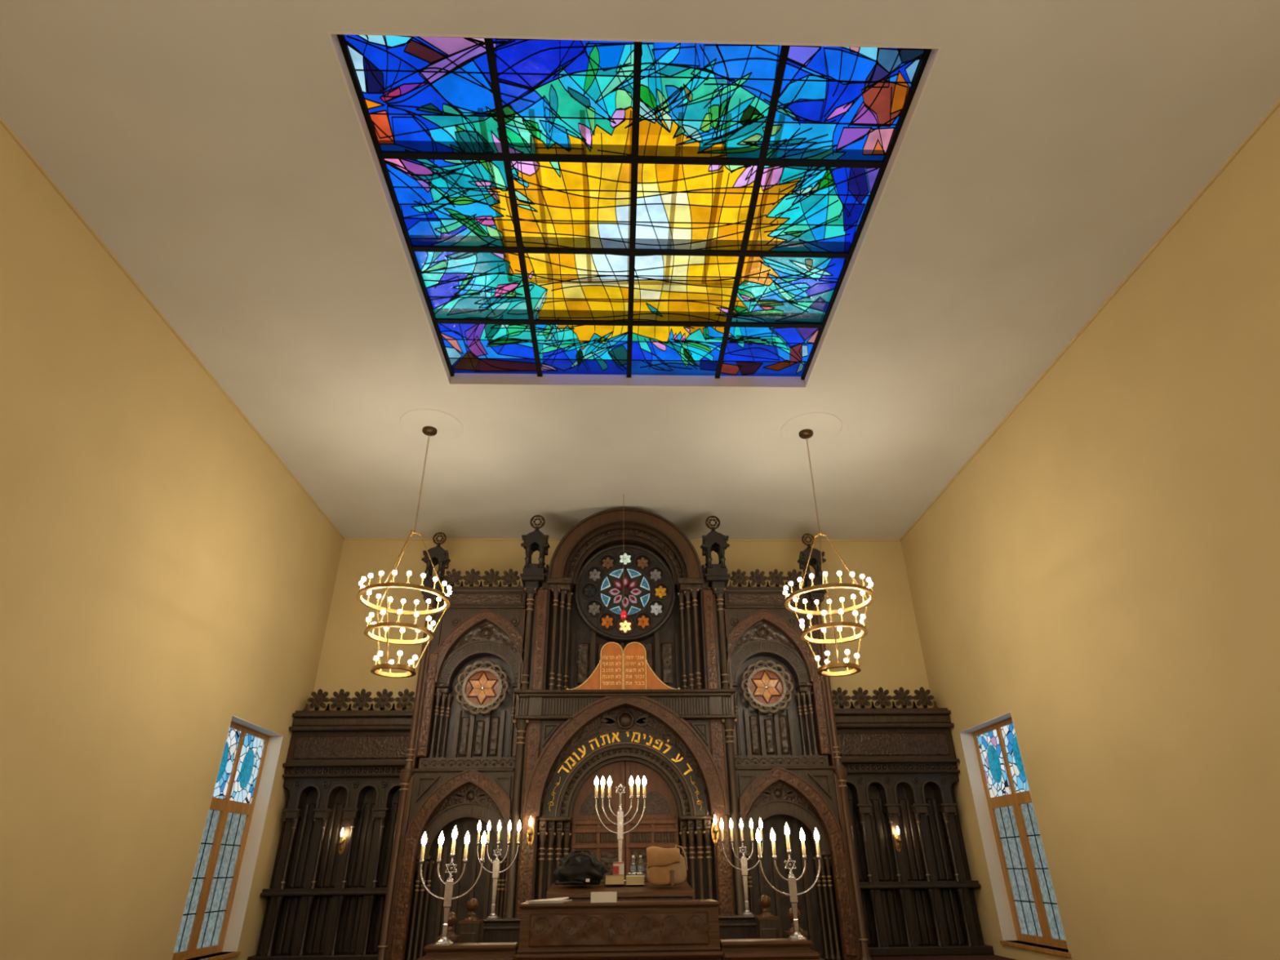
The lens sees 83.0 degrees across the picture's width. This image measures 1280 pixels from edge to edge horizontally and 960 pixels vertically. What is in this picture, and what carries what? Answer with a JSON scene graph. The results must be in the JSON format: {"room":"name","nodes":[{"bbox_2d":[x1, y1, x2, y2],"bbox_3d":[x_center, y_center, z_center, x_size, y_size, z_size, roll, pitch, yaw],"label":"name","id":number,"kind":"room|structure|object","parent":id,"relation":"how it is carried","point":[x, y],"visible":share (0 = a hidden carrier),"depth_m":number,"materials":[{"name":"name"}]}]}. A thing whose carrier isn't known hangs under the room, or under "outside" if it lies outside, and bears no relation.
{"room":"house of worship","nodes":[
{"label":"house of worship","id":0,"kind":"room"},
{"bbox_2d":[0,123,343,959],"bbox_3d":[-6.000,-0.471,4.026,0.400,7.860,21.000,0,-28,-2],"label":"wall","id":1,"kind":"structure","parent":0,"point":[165,578],"depth_m":8.23,"materials":[{"name":"beige paint"}]},
{"bbox_2d":[0,115,345,540],"bbox_3d":[-5.822,-3.741,5.792,0.030,0.030,21.000,0,-28,-2],"label":"trim","id":2,"kind":"structure","parent":1,"relation":"attached to","point":[3,123],"depth_m":8.56,"materials":[{"name":"beige paint"}]},
{"bbox_2d":[171,715,283,959],"bbox_3d":[-6.221,5.295,10.783,0.439,3.170,1.930,0,-28,-2],"label":"window","id":3,"kind":"structure","parent":1,"relation":"in","point":[212,920],"depth_m":11.07,"materials":[{"name":"brown wood"}]},
{"bbox_2d":[347,35,877,370],"bbox_3d":[-0.101,-3.199,8.819,6.700,1.510,7.400,0,-28,-2],"label":"stained glass","id":4,"kind":"object","parent":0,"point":[656,212],"visible":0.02,"depth_m":9.87,"materials":[{"name":"glass"}]},
{"bbox_2d":[309,540,933,711],"bbox_3d":[-0.272,4.608,13.587,12.500,7.860,0.300,0,-28,-2],"label":"wall","id":5,"kind":"structure","parent":0,"point":[891,658],"depth_m":14.57,"materials":[{"name":"beige paint"}]},
{"bbox_2d":[343,537,899,542],"bbox_3d":[-0.303,1.258,15.201,11.700,0.030,0.030,0,-28,-2],"label":"trim","id":6,"kind":"structure","parent":5,"relation":"attached to","point":[345,539],"depth_m":15.12,"materials":[{"name":"beige paint"}]},
{"bbox_2d":[871,954,1016,959],"bbox_3d":[-0.162,6.776,9.640,11.700,0.300,4.600,0,-28,-2],"label":"platform","id":7,"kind":"object","parent":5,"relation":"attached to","point":[993,957],"depth_m":11.17,"materials":[{"name":"wood"}]},
{"bbox_2d":[247,688,414,959],"bbox_3d":[-4.940,5.696,12.229,2.324,4.149,0.740,0,-28,-2],"label":"panelling","id":8,"kind":"object","parent":7,"relation":"on","point":[343,767],"visible":0.91,"depth_m":12.18,"materials":[{"name":"brown wood"}]},
{"bbox_2d":[307,688,329,710],"bbox_3d":[-5.716,3.906,12.866,0.380,0.380,0.069,0,-28,-2],"label":"flower","id":9,"kind":"object","parent":8,"relation":"on","point":[318,700],"depth_m":12.85,"materials":[{"name":"brown wood"}]},
{"bbox_2d":[328,688,351,710],"bbox_3d":[-5.335,3.909,12.877,0.380,0.380,0.069,0,-28,-2],"label":"flower","id":10,"kind":"object","parent":8,"relation":"on","point":[340,699],"depth_m":12.86,"materials":[{"name":"brown wood"}]},
{"bbox_2d":[337,828,346,855],"bbox_3d":[-4.942,5.986,11.979,0.110,0.420,0.154,0,-28,-2],"label":"wall sconce","id":11,"kind":"object","parent":8,"relation":"attached to","point":[342,842],"visible":1,"depth_m":11.99,"materials":[{"name":"gold metal"}]},
{"bbox_2d":[351,688,373,710],"bbox_3d":[-4.953,3.911,12.889,0.380,0.380,0.069,0,-28,-2],"label":"flower","id":12,"kind":"object","parent":8,"relation":"on","point":[362,699],"depth_m":12.87,"materials":[{"name":"brown wood"}]},
{"bbox_2d":[373,688,394,710],"bbox_3d":[-4.571,3.913,12.901,0.380,0.380,0.069,0,-28,-2],"label":"flower","id":13,"kind":"object","parent":8,"relation":"on","point":[384,700],"depth_m":12.89,"materials":[{"name":"brown wood"}]},
{"bbox_2d":[394,688,414,710],"bbox_3d":[-4.189,3.915,12.913,0.380,0.380,0.069,0,-28,-2],"label":"flower","id":14,"kind":"object","parent":8,"relation":"on","point":[406,699],"depth_m":12.90,"materials":[{"name":"brown wood"}]},
{"bbox_2d":[435,911,460,942],"bbox_3d":[-2.184,5.362,8.174,0.224,0.840,0.224,0,-28,-2],"label":"newel post","id":15,"kind":"object","parent":7,"relation":"on","point":[451,935],"visible":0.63,"depth_m":8.27,"materials":[{"name":"brown wood"}]},
{"bbox_2d":[377,532,527,959],"bbox_3d":[-2.961,4.282,12.550,2.059,6.905,1.474,0,-28,-2],"label":"bay","id":16,"kind":"object","parent":7,"relation":"on","point":[459,771],"visible":0.94,"depth_m":11.84,"materials":[{"name":"brown wood"}]},
{"bbox_2d":[443,568,462,586],"bbox_3d":[-3.439,1.794,13.307,0.356,0.356,0.069,0,-28,-2],"label":"flower","id":17,"kind":"object","parent":16,"relation":"on","point":[453,577],"depth_m":13.30,"materials":[{"name":"brown wood"}]},
{"bbox_2d":[462,568,481,586],"bbox_3d":[-3.089,1.796,13.318,0.356,0.356,0.069,0,-28,-2],"label":"flower","id":18,"kind":"object","parent":16,"relation":"on","point":[469,578],"depth_m":13.30,"materials":[{"name":"brown wood"}]},
{"bbox_2d":[481,568,501,586],"bbox_3d":[-2.740,1.798,13.329,0.356,0.356,0.069,0,-28,-2],"label":"flower","id":19,"kind":"object","parent":16,"relation":"on","point":[492,577],"depth_m":13.31,"materials":[{"name":"brown wood"}]},
{"bbox_2d":[500,568,519,586],"bbox_3d":[-2.390,1.800,13.340,0.356,0.356,0.069,0,-28,-2],"label":"flower","id":20,"kind":"object","parent":16,"relation":"on","point":[508,578],"depth_m":13.32,"materials":[{"name":"brown wood"}]},
{"bbox_2d":[457,897,483,942],"bbox_3d":[-2.099,5.694,8.907,0.258,0.950,0.258,0,-28,-2],"label":"newel post","id":21,"kind":"object","parent":7,"relation":"on","point":[470,928],"visible":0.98,"depth_m":8.89,"materials":[{"name":"brown wood"}]},
{"bbox_2d":[482,917,520,947],"bbox_3d":[-1.647,6.192,9.563,0.900,0.685,0.240,0,-28,-2],"label":"rail","id":22,"kind":"object","parent":7,"relation":"on","point":[500,930],"visible":0.44,"depth_m":9.60,"materials":[{"name":"brown wood"}]},
{"bbox_2d":[476,819,520,919],"bbox_3d":[-1.986,5.360,10.000,0.614,1.200,0.190,0,-28,-2],"label":"menorah","id":23,"kind":"object","parent":22,"relation":"on","point":[496,862],"visible":1,"depth_m":10.06,"materials":[{"name":"silver metal"}]},
{"bbox_2d":[504,507,745,918],"bbox_3d":[-0.259,4.064,12.608,3.835,7.290,1.740,0,-28,-2],"label":"torah ark","id":24,"kind":"object","parent":7,"relation":"on","point":[636,561],"visible":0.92,"depth_m":11.95,"materials":[{"name":"brown wood"}]},
{"bbox_2d":[526,817,533,846],"bbox_3d":[-1.666,5.336,10.986,0.110,0.420,0.154,0,-28,-2],"label":"wall sconce","id":25,"kind":"object","parent":24,"relation":"attached to","point":[531,831],"visible":1,"depth_m":10.99,"materials":[{"name":"gold metal"}]},
{"bbox_2d":[543,564,549,574],"bbox_3d":[-1.695,1.662,13.211,0.260,0.260,0.069,0,-28,-2],"label":"flower","id":26,"kind":"object","parent":24,"relation":"on","point":[546,570],"depth_m":13.21,"materials":[{"name":"brown wood"}]},
{"bbox_2d":[566,641,679,689],"bbox_3d":[-0.283,3.160,12.269,1.902,0.822,0.072,0,-28,-2],"label":"tablet","id":27,"kind":"object","parent":24,"relation":"on","point":[637,673],"visible":0.98,"depth_m":12.20,"materials":[{"name":"brown wood"}]},
{"bbox_2d":[514,688,736,720],"bbox_3d":[-0.241,3.782,12.079,3.600,0.455,0.540,0,-28,-2],"label":"shelf","id":28,"kind":"object","parent":24,"relation":"attached to","point":[627,704],"depth_m":11.93,"materials":[{"name":"brown wood"}]},
{"bbox_2d":[701,564,706,574],"bbox_3d":[1.164,1.678,13.299,0.260,0.260,0.069,0,-28,-2],"label":"flower","id":29,"kind":"object","parent":24,"relation":"on","point":[704,569],"depth_m":13.31,"materials":[{"name":"brown wood"}]},
{"bbox_2d":[711,814,718,844],"bbox_3d":[1.153,5.352,11.073,0.110,0.420,0.154,0,-28,-2],"label":"wall sconce","id":30,"kind":"object","parent":24,"relation":"attached to","point":[714,831],"visible":1,"depth_m":11.08,"materials":[{"name":"gold metal"}]},
{"bbox_2d":[718,915,759,939],"bbox_3d":[1.192,6.208,9.652,0.900,0.685,0.240,0,-28,-2],"label":"rail","id":31,"kind":"object","parent":7,"relation":"on","point":[731,926],"visible":0.16,"depth_m":9.69,"materials":[{"name":"brown wood"}]},
{"bbox_2d":[720,817,763,915],"bbox_3d":[1.452,5.379,10.106,0.614,1.200,0.190,0,-28,-2],"label":"menorah","id":32,"kind":"object","parent":31,"relation":"on","point":[744,869],"visible":0.97,"depth_m":10.17,"materials":[{"name":"silver metal"}]},
{"bbox_2d":[755,894,779,938],"bbox_3d":[1.599,5.714,9.022,0.258,0.950,0.258,0,-28,-2],"label":"newel post","id":33,"kind":"object","parent":7,"relation":"on","point":[766,923],"visible":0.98,"depth_m":9.01,"materials":[{"name":"brown wood"}]},
{"bbox_2d":[784,907,808,938],"bbox_3d":[1.809,5.385,8.298,0.224,0.840,0.224,0,-28,-2],"label":"newel post","id":34,"kind":"object","parent":7,"relation":"on","point":[789,932],"visible":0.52,"depth_m":8.38,"materials":[{"name":"brown wood"}]},
{"bbox_2d":[721,533,872,959],"bbox_3d":[2.439,4.312,12.717,2.059,6.905,1.474,0,-28,-2],"label":"bay","id":35,"kind":"object","parent":7,"relation":"on","point":[789,769],"visible":0.9,"depth_m":11.95,"materials":[{"name":"brown wood"}]},
{"bbox_2d":[729,568,748,586],"bbox_3d":[1.848,1.824,13.471,0.356,0.356,0.069,0,-28,-2],"label":"flower","id":36,"kind":"object","parent":35,"relation":"on","point":[739,578],"depth_m":13.45,"materials":[{"name":"brown wood"}]},
{"bbox_2d":[748,568,767,586],"bbox_3d":[2.198,1.826,13.482,0.356,0.356,0.069,0,-28,-2],"label":"flower","id":37,"kind":"object","parent":35,"relation":"on","point":[757,577],"depth_m":13.47,"materials":[{"name":"brown wood"}]},
{"bbox_2d":[767,568,786,586],"bbox_3d":[2.548,1.828,13.493,0.356,0.356,0.069,0,-28,-2],"label":"flower","id":38,"kind":"object","parent":35,"relation":"on","point":[775,577],"depth_m":13.48,"materials":[{"name":"brown wood"}]},
{"bbox_2d":[786,568,804,586],"bbox_3d":[2.898,1.830,13.504,0.356,0.356,0.069,0,-28,-2],"label":"flower","id":39,"kind":"object","parent":35,"relation":"on","point":[793,576],"depth_m":13.50,"materials":[{"name":"brown wood"}]},
{"bbox_2d":[831,687,994,956],"bbox_3d":[4.427,5.748,12.520,2.340,4.149,0.740,0,-28,-2],"label":"panelling","id":40,"kind":"object","parent":7,"relation":"on","point":[919,900],"visible":0.93,"depth_m":12.46,"materials":[{"name":"brown wood"}]},
{"bbox_2d":[831,687,851,708],"bbox_3d":[3.647,3.959,13.156,0.380,0.380,0.069,0,-28,-2],"label":"flower","id":41,"kind":"object","parent":40,"relation":"on","point":[841,698],"depth_m":13.14,"materials":[{"name":"brown wood"}]},
{"bbox_2d":[850,687,871,708],"bbox_3d":[4.029,3.961,13.168,0.380,0.380,0.069,0,-28,-2],"label":"flower","id":42,"kind":"object","parent":40,"relation":"on","point":[861,697],"depth_m":13.15,"materials":[{"name":"brown wood"}]},
{"bbox_2d":[871,687,893,708],"bbox_3d":[4.411,3.963,13.180,0.380,0.380,0.069,0,-28,-2],"label":"flower","id":43,"kind":"object","parent":40,"relation":"on","point":[882,697],"depth_m":13.16,"materials":[{"name":"brown wood"}]},
{"bbox_2d":[893,826,902,853],"bbox_3d":[4.374,6.082,12.244,0.110,0.420,0.154,0,-28,-2],"label":"wall sconce","id":44,"kind":"object","parent":40,"relation":"attached to","point":[897,838],"visible":1,"depth_m":12.25,"materials":[{"name":"gold metal"}]},
{"bbox_2d":[892,687,913,707],"bbox_3d":[4.792,3.965,13.191,0.380,0.380,0.069,0,-28,-2],"label":"flower","id":45,"kind":"object","parent":40,"relation":"on","point":[903,698],"depth_m":13.18,"materials":[{"name":"brown wood"}]},
{"bbox_2d":[912,687,933,707],"bbox_3d":[5.174,3.967,13.203,0.380,0.380,0.069,0,-28,-2],"label":"flower","id":46,"kind":"object","parent":40,"relation":"on","point":[923,697],"depth_m":13.19,"materials":[{"name":"brown wood"}]},
{"bbox_2d":[0,0,1279,539],"bbox_3d":[0.010,-3.775,6.008,12.500,0.120,21.400,0,-28,-2],"label":"ceiling","id":47,"kind":"structure","parent":0,"point":[217,149],"depth_m":7.84,"materials":[{"name":"paint"}]},
{"bbox_2d":[356,426,451,678],"bbox_3d":[-3.276,0.878,10.460,1.242,3.794,1.242,0,-28,-2],"label":"ring chandelier","id":48,"kind":"object","parent":47,"relation":"hanging from","point":[429,431],"visible":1,"depth_m":9.79,"materials":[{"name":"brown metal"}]},
{"bbox_2d":[400,408,462,442],"bbox_3d":[-3.241,-0.840,11.271,0.956,0.018,0.956,0,-28,-2],"label":"ceiling medallion","id":49,"kind":"object","parent":47,"relation":"attached to","point":[448,427],"visible":0.99,"depth_m":11.22,"materials":[{"name":"paint"}]},
{"bbox_2d":[620,608,626,622],"bbox_3d":[-0.289,1.331,12.794,0.104,2.440,0.101,0,-28,-2],"label":"light","id":50,"kind":"object","parent":47,"relation":"hanging from","point":[623,615],"visible":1,"depth_m":12.24,"materials":[{"name":"red glass"}]},
{"bbox_2d":[336,34,932,379],"bbox_3d":[-0.089,-2.711,8.364,5.240,0.220,5.080,0,-28,-2],"label":"skylight","id":51,"kind":"object","parent":47,"relation":"attached to","point":[802,113],"visible":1,"depth_m":7.52,"materials":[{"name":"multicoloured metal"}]},
{"bbox_2d":[327,31,942,388],"bbox_3d":[-0.087,-2.619,8.280,5.140,0.242,4.940,0,-28,-2],"label":"trim","id":52,"kind":"structure","parent":47,"relation":"attached to","point":[460,379],"depth_m":8.68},
{"bbox_2d":[780,412,841,444],"bbox_3d":[2.706,-0.807,11.456,0.956,0.018,0.956,0,-28,-2],"label":"ceiling medallion","id":53,"kind":"object","parent":47,"relation":"attached to","point":[824,426],"visible":1,"depth_m":11.40,"materials":[{"name":"paint"}]},
{"bbox_2d":[782,429,875,676],"bbox_3d":[2.661,0.911,10.644,1.242,3.794,1.242,0,-28,-2],"label":"ring chandelier","id":54,"kind":"object","parent":47,"relation":"hanging from","point":[804,433],"visible":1,"depth_m":9.98,"materials":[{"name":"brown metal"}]},
{"bbox_2d":[900,106,1279,959],"bbox_3d":[6.094,-0.403,4.401,0.400,7.860,21.000,0,-28,-2],"label":"wall","id":55,"kind":"structure","parent":0,"point":[1102,574],"depth_m":8.27,"materials":[{"name":"beige paint"}]},
{"bbox_2d":[959,711,1071,957],"bbox_3d":[5.832,5.362,11.156,0.439,3.170,1.930,0,-28,-2],"label":"window","id":56,"kind":"structure","parent":55,"relation":"in","point":[1027,908],"depth_m":11.42,"materials":[{"name":"brown wood"}]},
{"bbox_2d":[899,98,1279,542],"bbox_3d":[5.843,-3.676,6.154,0.030,0.030,21.000,0,-28,-2],"label":"trim","id":57,"kind":"structure","parent":55,"relation":"attached to","point":[1275,107],"depth_m":8.56,"materials":[{"name":"beige paint"}]},
{"bbox_3d":[0.084,3.092,2.372,12.500,0.100,21.500,0,-28,-2],"label":"floor","id":58,"kind":"structure","parent":0,"visible":0},
{"bbox_2d":[417,942,519,959],"bbox_3d":[-1.623,4.761,6.545,0.945,0.945,0.370,0,-28,-2],"label":"parapet","id":59,"kind":"object","parent":58,"relation":"on","point":[505,950],"visible":0.92,"depth_m":6.70,"materials":[{"name":"brown wood"}]},
{"bbox_2d":[419,826,486,945],"bbox_3d":[-1.845,3.911,7.024,0.644,1.010,0.190,0,-28,-2],"label":"menorah","id":60,"kind":"object","parent":59,"relation":"on","point":[449,884],"visible":1,"depth_m":7.05,"materials":[{"name":"silver metal"}]},
{"bbox_2d":[514,899,723,959],"bbox_3d":[-0.198,4.704,6.812,1.910,1.272,0.660,0,-28,-2],"label":"desk","id":61,"kind":"object","parent":58,"relation":"on","point":[652,929],"visible":1,"depth_m":6.80,"materials":[{"name":"brown wood"}]},
{"bbox_2d":[528,897,571,903],"bbox_3d":[-0.883,4.102,7.067,0.361,0.040,0.408,-4,-29,7],"label":"paper stack","id":62,"kind":"object","parent":61,"relation":"on","point":[562,900],"visible":1,"depth_m":6.93,"materials":[{"name":"white paper"}]},
{"bbox_2d":[591,891,617,902],"bbox_3d":[-0.349,4.024,6.985,0.250,0.089,0.070,0,-28,-2],"label":"note card","id":63,"kind":"object","parent":61,"relation":"on","point":[600,896],"visible":1,"depth_m":6.96,"materials":[{"name":"white paper"}]},
{"bbox_2d":[546,881,693,901],"bbox_3d":[-0.208,4.876,7.605,1.520,1.120,0.820,0,-28,-2],"label":"table","id":64,"kind":"object","parent":58,"relation":"on","point":[647,891],"visible":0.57,"depth_m":7.51,"materials":[{"name":"brown wood"}]},
{"bbox_2d":[553,849,608,884],"bbox_3d":[-0.652,4.257,7.959,0.600,0.340,0.425,0,-28,-2],"label":"bag","id":65,"kind":"object","parent":64,"relation":"on","point":[577,868],"visible":1,"depth_m":7.85,"materials":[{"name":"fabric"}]},
{"bbox_2d":[604,874,624,884],"bbox_3d":[-0.278,4.413,7.994,0.210,0.095,0.210,0,-28,-2],"label":"book","id":66,"kind":"object","parent":64,"relation":"on","point":[610,879],"visible":0.96,"depth_m":7.90,"materials":[{"name":"beige paper"}]},
{"bbox_2d":[613,862,623,875],"bbox_3d":[-0.239,4.318,8.050,0.121,0.125,0.103,0,-28,-2],"label":"carton","id":67,"kind":"object","parent":66,"relation":"on","point":[618,867],"visible":0.98,"depth_m":8.01,"materials":[{"name":"white cardboard"}]},
{"bbox_2d":[594,775,646,882],"bbox_3d":[-0.229,4.044,8.421,0.624,1.120,0.160,0,-28,-2],"label":"menorah","id":68,"kind":"object","parent":64,"relation":"on","point":[620,833],"visible":0.99,"depth_m":8.53,"materials":[{"name":"silver metal"}]},
{"bbox_2d":[625,875,644,884],"bbox_3d":[-0.055,4.418,7.988,0.205,0.080,0.190,0,-28,-2],"label":"book","id":69,"kind":"object","parent":64,"relation":"on","point":[637,880],"visible":0.96,"depth_m":7.91,"materials":[{"name":"white paper"}]},
{"bbox_2d":[630,855,635,871],"bbox_3d":[-0.075,4.316,8.099,0.065,0.206,0.064,0,-28,-2],"label":"water bottle","id":70,"kind":"object","parent":69,"relation":"on","point":[633,868],"visible":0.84,"depth_m":8.06,"materials":[{"name":"clear plastic"}]},
{"bbox_2d":[626,871,644,876],"bbox_3d":[-0.051,4.344,7.976,0.200,0.040,0.090,0,-28,-2],"label":"crumpled paper","id":71,"kind":"object","parent":69,"relation":"on","point":[634,873],"visible":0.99,"depth_m":7.94,"materials":[{"name":"white paper"}]},
{"bbox_2d":[637,855,643,871],"bbox_3d":[0.008,4.319,8.106,0.065,0.206,0.064,0,-28,-2],"label":"water bottle","id":72,"kind":"object","parent":69,"relation":"on","point":[640,868],"visible":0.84,"depth_m":8.07,"materials":[{"name":"clear plastic"}]},
{"bbox_2d":[646,844,688,885],"bbox_3d":[0.298,4.191,7.880,0.451,0.394,0.236,0,-28,-2],"label":"tan satchel","id":73,"kind":"object","parent":64,"relation":"on","point":[664,866],"visible":1,"depth_m":7.80,"materials":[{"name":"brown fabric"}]},
{"bbox_2d":[720,938,824,959],"bbox_3d":[1.246,4.777,6.634,0.955,0.945,0.370,0,-28,-2],"label":"parapet","id":74,"kind":"object","parent":58,"relation":"on","point":[736,948],"visible":0.84,"depth_m":6.78,"materials":[{"name":"brown wood"}]},
{"bbox_2d":[755,822,821,940],"bbox_3d":[1.493,3.930,7.127,0.644,1.010,0.190,0,-28,-2],"label":"menorah","id":75,"kind":"object","parent":74,"relation":"on","point":[792,885],"visible":1,"depth_m":7.15,"materials":[{"name":"silver metal"}]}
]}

